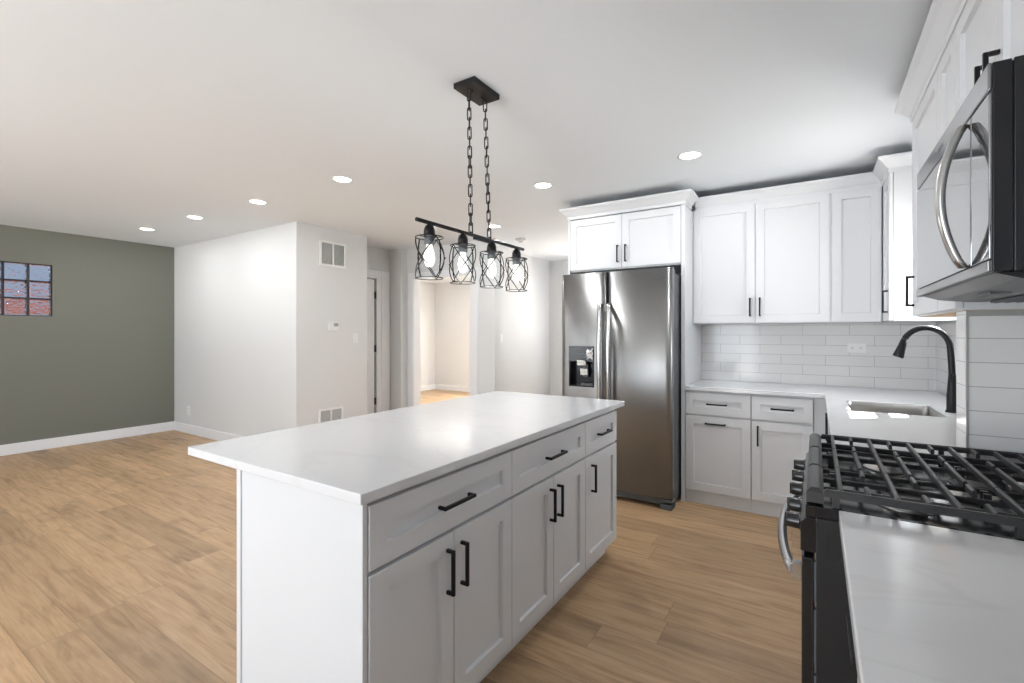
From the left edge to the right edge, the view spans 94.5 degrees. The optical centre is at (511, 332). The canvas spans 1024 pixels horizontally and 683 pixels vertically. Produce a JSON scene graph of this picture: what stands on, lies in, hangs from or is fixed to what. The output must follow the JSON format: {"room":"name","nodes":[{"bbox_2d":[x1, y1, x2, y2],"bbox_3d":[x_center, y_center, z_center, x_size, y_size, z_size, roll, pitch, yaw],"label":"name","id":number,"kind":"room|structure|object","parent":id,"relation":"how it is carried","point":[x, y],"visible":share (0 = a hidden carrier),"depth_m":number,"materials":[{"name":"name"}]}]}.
{"room":"kitchen","nodes":[
{"label":"kitchen","id":0,"kind":"room"},
{"bbox_2d":[0,224,173,444],"bbox_3d":[-6.204,0.078,4.201,0.140,2.504,5.560,0,0,33],"label":"wall","id":1,"kind":"structure","parent":0,"point":[103,359],"depth_m":5.73,"materials":[{"name":"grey paint"}]},
{"bbox_2d":[0,261,51,315],"bbox_3d":[-5.564,-0.487,5.161,0.078,0.607,0.808,0,0,33],"label":"window","id":2,"kind":"structure","parent":1,"relation":"in","point":[25,288],"depth_m":5.29,"materials":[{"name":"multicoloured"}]},
{"bbox_2d":[0,421,173,455],"bbox_3d":[-6.138,1.271,4.159,0.015,0.118,5.560,0,0,33],"label":"baseboard","id":3,"kind":"structure","parent":1,"relation":"attached to","point":[22,447],"depth_m":5.67,"materials":[{"name":"white paint"}]},
{"bbox_2d":[174,223,289,436],"bbox_3d":[-3.474,0.078,5.822,2.700,2.504,0.120,0,0,33],"label":"wall","id":4,"kind":"structure","parent":0,"point":[232,293],"depth_m":5.65,"materials":[{"name":"white paint"}]},
{"bbox_2d":[174,421,242,440],"bbox_3d":[-3.453,1.271,5.729,2.805,0.118,0.015,0,0,33],"label":"baseboard","id":5,"kind":"structure","parent":4,"relation":"attached to","point":[186,428],"depth_m":6.03,"materials":[{"name":"white paint"}]},
{"bbox_2d":[290,221,366,427],"bbox_3d":[-2.068,0.078,5.402,0.120,2.504,0.933,0,0,33],"label":"wall","id":6,"kind":"structure","parent":0,"point":[328,370],"depth_m":5.26,"materials":[{"name":"white paint"}]},
{"bbox_2d":[318,406,342,422],"bbox_3d":[-2.037,0.969,5.328,0.012,0.253,0.318,0,0,33],"label":"air vent","id":7,"kind":"object","parent":6,"relation":"in","point":[334,413],"visible":0.61,"depth_m":5.32,"materials":[{"name":"white plastic"}]},
{"bbox_2d":[319,240,345,268],"bbox_3d":[-2.023,-0.888,5.349,0.012,0.280,0.343,0,0,33],"label":"air vent","id":8,"kind":"object","parent":6,"relation":"in","point":[332,254],"visible":1,"depth_m":5.34,"materials":[{"name":"white plastic"}]},
{"bbox_2d":[328,322,338,330],"bbox_3d":[-2.016,-0.075,5.349,0.024,0.100,0.130,0,0,33],"label":"thermostat","id":9,"kind":"object","parent":6,"relation":"attached to","point":[332,326],"visible":1,"depth_m":5.33,"materials":[{"name":"white plastic"}]},
{"bbox_2d":[353,333,357,342],"bbox_3d":[-1.857,0.060,5.609,0.010,0.115,0.072,0,0,33],"label":"light switch","id":10,"kind":"object","parent":6,"relation":"attached to","point":[355,335],"visible":1,"depth_m":5.60,"materials":[{"name":"white plastic"}]},
{"bbox_2d":[367,246,388,271],"bbox_3d":[-2.225,0.078,6.054,0.120,2.504,1.620,0,0,33],"label":"wall","id":11,"kind":"structure","parent":0,"point":[377,258],"depth_m":6.52,"materials":[{"name":"white paint"}]},
{"bbox_2d":[367,269,389,413],"bbox_3d":[-2.053,0.235,6.306,0.137,2.190,0.990,0,0,33],"label":"door","id":12,"kind":"structure","parent":11,"relation":"in","point":[378,282],"depth_m":6.52,"materials":[{"name":"white paint"}]},
{"bbox_2d":[389,249,406,409],"bbox_3d":[-1.629,0.078,6.771,0.348,2.504,0.230,0,0,33],"label":"wall","id":13,"kind":"structure","parent":0,"point":[397,257],"depth_m":6.64,"materials":[{"name":"white paint"}]},
{"bbox_2d":[0,389,815,682],"bbox_3d":[-1.300,1.355,4.312,8.650,0.050,11.350,0,0,33],"label":"floor","id":14,"kind":"structure","parent":0,"point":[118,557],"depth_m":2.50,"materials":[{"name":"brown wood"}]},
{"bbox_2d":[237,469,366,682],"bbox_3d":[-0.654,0.888,1.422,0.626,0.884,0.019,0,0,33],"label":"end panel","id":15,"kind":"object","parent":14,"relation":"on","point":[302,553],"visible":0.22,"depth_m":1.41,"materials":[{"name":"white paint"}]},
{"bbox_2d":[367,450,511,682],"bbox_3d":[-0.436,0.888,1.712,0.649,0.883,0.703,0,0,33],"label":"base cabinet","id":16,"kind":"object","parent":14,"relation":"on","point":[439,549],"visible":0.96,"depth_m":1.51,"materials":[{"name":"white paint"}]},
{"bbox_2d":[496,422,584,665],"bbox_3d":[-0.057,0.888,2.303,0.649,0.883,0.701,0,0,33],"label":"base cabinet","id":17,"kind":"object","parent":14,"relation":"on","point":[548,496],"visible":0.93,"depth_m":2.09,"materials":[{"name":"white paint"}]},
{"bbox_2d":[188,391,624,505],"bbox_3d":[-0.248,0.430,2.309,0.946,0.030,1.994,0,0,33],"label":"countertop","id":18,"kind":"structure","parent":17,"relation":"on","point":[363,459],"depth_m":1.79,"materials":[{"name":"white stone"}]},
{"bbox_2d":[568,221,574,274],"bbox_3d":[0.685,0.158,4.535,0.019,2.345,0.628,0,0,33],"label":"panel","id":19,"kind":"object","parent":14,"relation":"on","point":[569,271],"visible":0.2,"depth_m":4.27,"materials":[{"name":"white paint"}]},
{"bbox_2d":[572,410,616,585],"bbox_3d":[0.256,0.888,2.788,0.649,0.883,0.454,0,0,33],"label":"base cabinet","id":20,"kind":"object","parent":14,"relation":"on","point":[600,457],"visible":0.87,"depth_m":2.63,"materials":[{"name":"white paint"}]},
{"bbox_2d":[562,267,680,510],"bbox_3d":[1.009,0.419,4.089,0.919,1.822,0.909,0,0,33],"label":"refrigerator","id":21,"kind":"object","parent":14,"relation":"on","point":[621,330],"visible":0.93,"depth_m":3.69,"materials":[{"name":"grey metal"}]},
{"bbox_2d":[681,204,700,501],"bbox_3d":[1.521,0.158,3.999,0.029,2.345,0.628,0,0,33],"label":"panel","id":22,"kind":"object","parent":14,"relation":"on","point":[690,332],"visible":0.56,"depth_m":3.77,"materials":[{"name":"white paint"}]},
{"bbox_2d":[686,390,751,512],"bbox_3d":[1.713,0.888,3.837,0.464,0.883,0.632,0,0,33],"label":"base cabinet","id":23,"kind":"object","parent":14,"relation":"on","point":[718,424],"visible":0.91,"depth_m":3.60,"materials":[{"name":"white paint"}]},
{"bbox_2d":[752,394,813,517],"bbox_3d":[2.071,0.888,3.607,0.385,0.883,0.632,0,0,33],"label":"base cabinet","id":24,"kind":"object","parent":14,"relation":"on","point":[782,426],"visible":0.87,"depth_m":3.40,"materials":[{"name":"white paint"}]},
{"bbox_2d":[814,398,828,442],"bbox_3d":[2.141,0.888,3.275,0.089,0.883,0.035,0,0,33],"label":"cabinet filler","id":25,"kind":"object","parent":14,"relation":"on","point":[819,403],"visible":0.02,"depth_m":3.26,"materials":[{"name":"white paint"}]},
{"bbox_2d":[825,413,827,440],"bbox_3d":[2.142,0.896,2.659,0.632,0.868,0.870,0,0,33],"label":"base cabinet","id":26,"kind":"object","parent":14,"relation":"on","point":[826,419],"visible":0.09,"depth_m":2.79,"materials":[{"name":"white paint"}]},
{"bbox_2d":[846,613,855,665],"bbox_3d":[0.840,0.888,0.615,0.652,0.883,0.743,0,0,33],"label":"base cabinet","id":27,"kind":"object","parent":14,"relation":"on","point":[848,619],"visible":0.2,"depth_m":0.82,"materials":[{"name":"white paint"}]},
{"bbox_2d":[839,511,1023,682],"bbox_3d":[0.750,0.430,0.459,0.676,0.030,1.111,0,0,33],"label":"countertop","id":28,"kind":"structure","parent":27,"relation":"on","point":[928,604],"depth_m":0.73,"materials":[{"name":"white stone"}]},
{"bbox_2d":[778,433,1023,682],"bbox_3d":[1.188,0.838,1.295,0.800,0.925,0.762,0,0,33],"label":"gas range","id":29,"kind":"object","parent":14,"relation":"on","point":[977,495],"visible":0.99,"depth_m":1.15,"materials":[{"name":"black metal"}]},
{"bbox_2d":[805,446,1023,540],"bbox_3d":[1.222,0.431,1.274,0.722,0.028,0.761,0,0,33],"label":"cooktop","id":30,"kind":"object","parent":29,"relation":"in","point":[826,512],"depth_m":1.19,"materials":[{"name":"black metal"}]},
{"bbox_3d":[1.688,0.889,1.935,0.652,0.883,0.834,0,0,33],"label":"base cabinet","id":31,"kind":"object","parent":14,"relation":"on","visible":0},
{"bbox_2d":[685,379,964,456],"bbox_3d":[1.726,0.430,2.819,1.587,0.030,2.373,0,0,33],"label":"countertop","id":32,"kind":"structure","parent":31,"relation":"on","point":[842,421],"depth_m":2.48,"materials":[{"name":"white stone"}]},
{"bbox_2d":[847,401,944,416],"bbox_3d":[2.105,0.527,2.626,0.384,0.216,0.461,0,0,33],"label":"sink","id":33,"kind":"object","parent":32,"relation":"in","point":[920,410],"visible":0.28,"depth_m":2.80,"materials":[{"name":"silver metal"}]},
{"bbox_2d":[893,325,955,412],"bbox_3d":[2.234,0.186,2.567,0.273,0.456,0.130,0,0,33],"label":"faucet","id":34,"kind":"object","parent":32,"relation":"on","point":[899,352],"visible":0.91,"depth_m":2.48,"materials":[{"name":"black metal"}]},
{"bbox_2d":[421,282,434,385],"bbox_3d":[-2.821,0.078,9.760,0.120,2.504,3.750,0,0,33],"label":"wall","id":35,"kind":"structure","parent":0,"point":[427,289],"depth_m":10.98,"materials":[{"name":"white paint"}]},
{"bbox_2d":[421,384,434,390],"bbox_3d":[-2.764,1.271,9.723,0.015,0.118,3.510,0,0,33],"label":"baseboard","id":36,"kind":"structure","parent":35,"relation":"attached to","point":[426,387],"depth_m":10.96,"materials":[{"name":"white paint"}]},
{"bbox_2d":[435,282,469,386],"bbox_3d":[-0.142,0.078,10.195,3.917,2.504,0.120,0,0,33],"label":"wall","id":37,"kind":"structure","parent":0,"point":[452,301],"depth_m":10.91,"materials":[{"name":"white paint"}]},
{"bbox_2d":[435,384,469,391],"bbox_3d":[-0.222,1.271,10.167,3.782,0.118,0.015,0,0,33],"label":"baseboard","id":38,"kind":"structure","parent":37,"relation":"attached to","point":[437,386],"depth_m":10.90,"materials":[{"name":"white paint"}]},
{"bbox_2d":[407,238,499,406],"bbox_3d":[-0.815,0.078,6.313,1.516,2.504,0.120,0,0,33],"label":"wall","id":39,"kind":"structure","parent":0,"point":[488,299],"depth_m":5.94,"materials":[{"name":"white paint"}]},
{"bbox_2d":[408,267,477,406],"bbox_3d":[-0.686,0.247,6.713,1.213,2.165,0.967,0,0,33],"label":"door frame","id":40,"kind":"structure","parent":39,"relation":"in","point":[414,285],"depth_m":6.59,"materials":[{"name":"white paint"}]},
{"bbox_2d":[0,0,932,282],"bbox_3d":[-1.300,-1.224,4.312,8.650,0.100,11.350,0,0,33],"label":"ceiling","id":41,"kind":"structure","parent":0,"point":[118,118],"depth_m":2.43,"materials":[{"name":"white paint"}]},
{"bbox_2d":[138,228,155,230],"bbox_3d":[-4.120,-1.171,5.339,0.156,0.007,0.156,0,0,33],"label":"recessed light","id":42,"kind":"object","parent":41,"relation":"in","point":[145,229],"visible":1,"depth_m":5.35,"materials":[{"name":"white plastic"}]},
{"bbox_2d":[186,215,203,218],"bbox_3d":[-3.208,-1.171,4.787,0.156,0.007,0.156,0,0,33],"label":"recessed light","id":43,"kind":"object","parent":41,"relation":"in","point":[187,216],"visible":1,"depth_m":4.79,"materials":[{"name":"white"}]},
{"bbox_2d":[248,199,267,204],"bbox_3d":[-2.268,-1.171,4.223,0.156,0.007,0.156,0,0,33],"label":"recessed light","id":44,"kind":"object","parent":41,"relation":"in","point":[254,201],"visible":1,"depth_m":4.21,"materials":[{"name":"white"}]},
{"bbox_2d":[332,176,352,182],"bbox_3d":[-1.292,-1.171,3.606,0.156,0.007,0.156,0,0,33],"label":"recessed light","id":45,"kind":"object","parent":41,"relation":"in","point":[342,179],"visible":1,"depth_m":3.60,"materials":[{"name":"white"}]},
{"bbox_2d":[415,76,528,291],"bbox_3d":[-0.166,-0.702,2.284,0.133,0.945,0.838,0,0,33],"label":"linear chandelier","id":46,"kind":"object","parent":41,"relation":"hanging from","point":[474,89],"visible":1,"depth_m":2.23,"materials":[{"name":"black metal"}]},
{"bbox_2d":[424,223,434,235],"bbox_3d":[-0.349,-0.435,1.995,0.048,0.058,0.048,0,0,33],"label":"socket","id":47,"kind":"object","parent":46,"relation":"attached to","point":[429,228],"depth_m":1.98,"materials":[{"name":"black metal"}]},
{"bbox_2d":[458,233,467,244],"bbox_3d":[-0.227,-0.435,2.184,0.048,0.058,0.048,0,0,33],"label":"socket","id":48,"kind":"object","parent":46,"relation":"attached to","point":[462,238],"depth_m":2.17,"materials":[{"name":"black metal"}]},
{"bbox_2d":[487,241,495,251],"bbox_3d":[-0.103,-0.435,2.378,0.048,0.058,0.048,0,0,33],"label":"socket","id":49,"kind":"object","parent":46,"relation":"attached to","point":[491,245],"depth_m":2.36,"materials":[{"name":"black metal"}]},
{"bbox_2d":[512,248,520,258],"bbox_3d":[0.025,-0.435,2.576,0.048,0.058,0.048,0,0,33],"label":"socket","id":50,"kind":"object","parent":46,"relation":"attached to","point":[516,252],"depth_m":2.56,"materials":[{"name":"black metal"}]},
{"bbox_2d":[487,224,500,227],"bbox_3d":[-0.197,-1.171,5.190,0.156,0.007,0.156,0,0,33],"label":"recessed light","id":51,"kind":"object","parent":41,"relation":"in","point":[492,225],"visible":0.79,"depth_m":5.20,"materials":[{"name":"white"}]},
{"bbox_2d":[516,238,525,242],"bbox_3d":[0.107,-1.155,5.910,0.128,0.035,0.128,0,0,33],"label":"smoke detector","id":52,"kind":"object","parent":41,"relation":"attached to","point":[520,240],"visible":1,"depth_m":5.86,"materials":[{"name":"white plastic"}]},
{"bbox_2d":[533,182,552,188],"bbox_3d":[0.245,-1.171,3.752,0.156,0.007,0.156,0,0,33],"label":"recessed light","id":53,"kind":"object","parent":41,"relation":"in","point":[541,185],"visible":1,"depth_m":3.75,"materials":[{"name":"white"}]},
{"bbox_2d":[677,151,702,159],"bbox_3d":[1.174,-1.171,3.119,0.156,0.007,0.156,0,0,33],"label":"recessed light","id":54,"kind":"object","parent":41,"relation":"in","point":[689,155],"visible":1,"depth_m":3.12,"materials":[{"name":"white"}]},
{"bbox_2d":[500,248,549,394],"bbox_3d":[0.474,0.078,7.642,0.120,2.504,3.510,0,0,33],"label":"wall","id":55,"kind":"structure","parent":0,"point":[524,316],"depth_m":7.13,"materials":[{"name":"white paint"}]},
{"bbox_2d":[550,260,567,395],"bbox_3d":[1.397,0.078,7.328,1.773,2.504,0.120,0,0,33],"label":"wall","id":56,"kind":"structure","parent":0,"point":[557,268],"depth_m":7.69,"materials":[{"name":"white paint"}]},
{"bbox_2d":[616,187,936,433],"bbox_3d":[2.022,0.078,4.117,2.750,2.504,0.128,0,0,33],"label":"wall","id":57,"kind":"structure","parent":0,"point":[808,354],"depth_m":3.75,"materials":[{"name":"white tile"}]},
{"bbox_2d":[570,205,680,273],"bbox_3d":[1.089,-0.780,4.250,0.965,0.469,0.652,0,0,33],"label":"upper cabinet","id":58,"kind":"object","parent":57,"relation":"attached to","point":[647,239],"visible":0.94,"depth_m":3.98,"materials":[{"name":"white paint"}]},
{"bbox_2d":[693,194,829,324],"bbox_3d":[2.000,-0.553,3.834,0.952,0.954,0.377,0,0,33],"label":"upper cabinet","id":59,"kind":"object","parent":57,"relation":"attached to","point":[765,262],"visible":1,"depth_m":3.68,"materials":[{"name":"white paint"}]},
{"bbox_2d":[701,323,935,390],"bbox_3d":[2.369,0.170,3.822,1.590,0.488,0.008,0,0,33],"label":"backsplash","id":60,"kind":"structure","parent":57,"relation":"attached to","point":[812,354],"depth_m":3.76,"materials":[{"name":"tile"}]},
{"bbox_2d":[830,187,881,322],"bbox_3d":[2.537,-0.553,3.508,0.302,0.954,0.345,0,0,33],"label":"upper cabinet","id":61,"kind":"object","parent":57,"relation":"attached to","point":[856,215],"depth_m":3.37,"materials":[{"name":"white paint"}]},
{"bbox_2d":[847,343,865,352],"bbox_3d":[2.647,0.116,3.633,0.118,0.072,0.009,0,0,33],"label":"wall outlet","id":62,"kind":"object","parent":57,"relation":"attached to","point":[851,347],"visible":1,"depth_m":3.63,"materials":[{"name":"white plastic"}]},
{"bbox_2d":[936,321,955,395],"bbox_3d":[1.175,0.078,0.374,0.128,2.504,7.100,0,0,33],"label":"wall","id":63,"kind":"structure","parent":0,"point":[949,327],"depth_m":3.18,"materials":[{"name":"white paint"}]},
{"bbox_2d":[882,170,955,321],"bbox_3d":[2.603,-0.553,3.058,0.357,0.954,0.330,0,0,33],"label":"upper cabinet","id":64,"kind":"object","parent":63,"relation":"attached to","point":[897,187],"visible":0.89,"depth_m":2.97,"materials":[{"name":"white paint"}]},
{"bbox_2d":[559,151,911,220],"bbox_3d":[1.715,-1.063,3.797,2.671,0.097,0.737,0,0,33],"label":"crown molding","id":65,"kind":"structure","parent":64,"relation":"attached to","point":[886,164],"depth_m":3.68,"materials":[{"name":"white paint"}]},
{"bbox_2d":[905,66,955,316],"bbox_3d":[1.900,-0.552,1.964,0.357,0.956,0.564,0,0,33],"label":"upper cabinet","id":66,"kind":"object","parent":63,"relation":"attached to","point":[925,121],"visible":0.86,"depth_m":2.12,"materials":[{"name":"white paint"}]},
{"bbox_2d":[894,0,966,122],"bbox_3d":[1.423,-1.063,1.239,0.396,0.097,2.424,0,0,33],"label":"crown molding","id":67,"kind":"structure","parent":66,"relation":"attached to","point":[943,16],"depth_m":1.79,"materials":[{"name":"white paint"}]},
{"bbox_2d":[938,27,1023,312],"bbox_3d":[1.686,-0.552,1.602,0.325,0.956,0.274,0,0,33],"label":"upper cabinet","id":68,"kind":"object","parent":63,"relation":"attached to","point":[946,66],"visible":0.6,"depth_m":1.67,"materials":[{"name":"white paint"}]},
{"bbox_2d":[956,0,1023,112],"bbox_3d":[1.388,-0.788,1.167,0.357,0.484,0.775,0,0,33],"label":"upper cabinet","id":69,"kind":"object","parent":63,"relation":"attached to","point":[987,31],"visible":0.36,"depth_m":1.33,"materials":[{"name":"white paint"}]},
{"bbox_2d":[917,55,1023,302],"bbox_3d":[1.316,-0.316,1.186,0.468,0.452,0.793,0,0,33],"label":"microwave","id":70,"kind":"object","parent":69,"relation":"attached to","point":[970,187],"visible":1,"depth_m":1.03,"materials":[{"name":"grey metal"}]},
{"bbox_2d":[956,310,1023,462],"bbox_3d":[1.669,0.170,1.542,0.304,0.488,0.141,0,0,33],"label":"wall","id":71,"kind":"structure","parent":0,"point":[989,343],"depth_m":1.54,"materials":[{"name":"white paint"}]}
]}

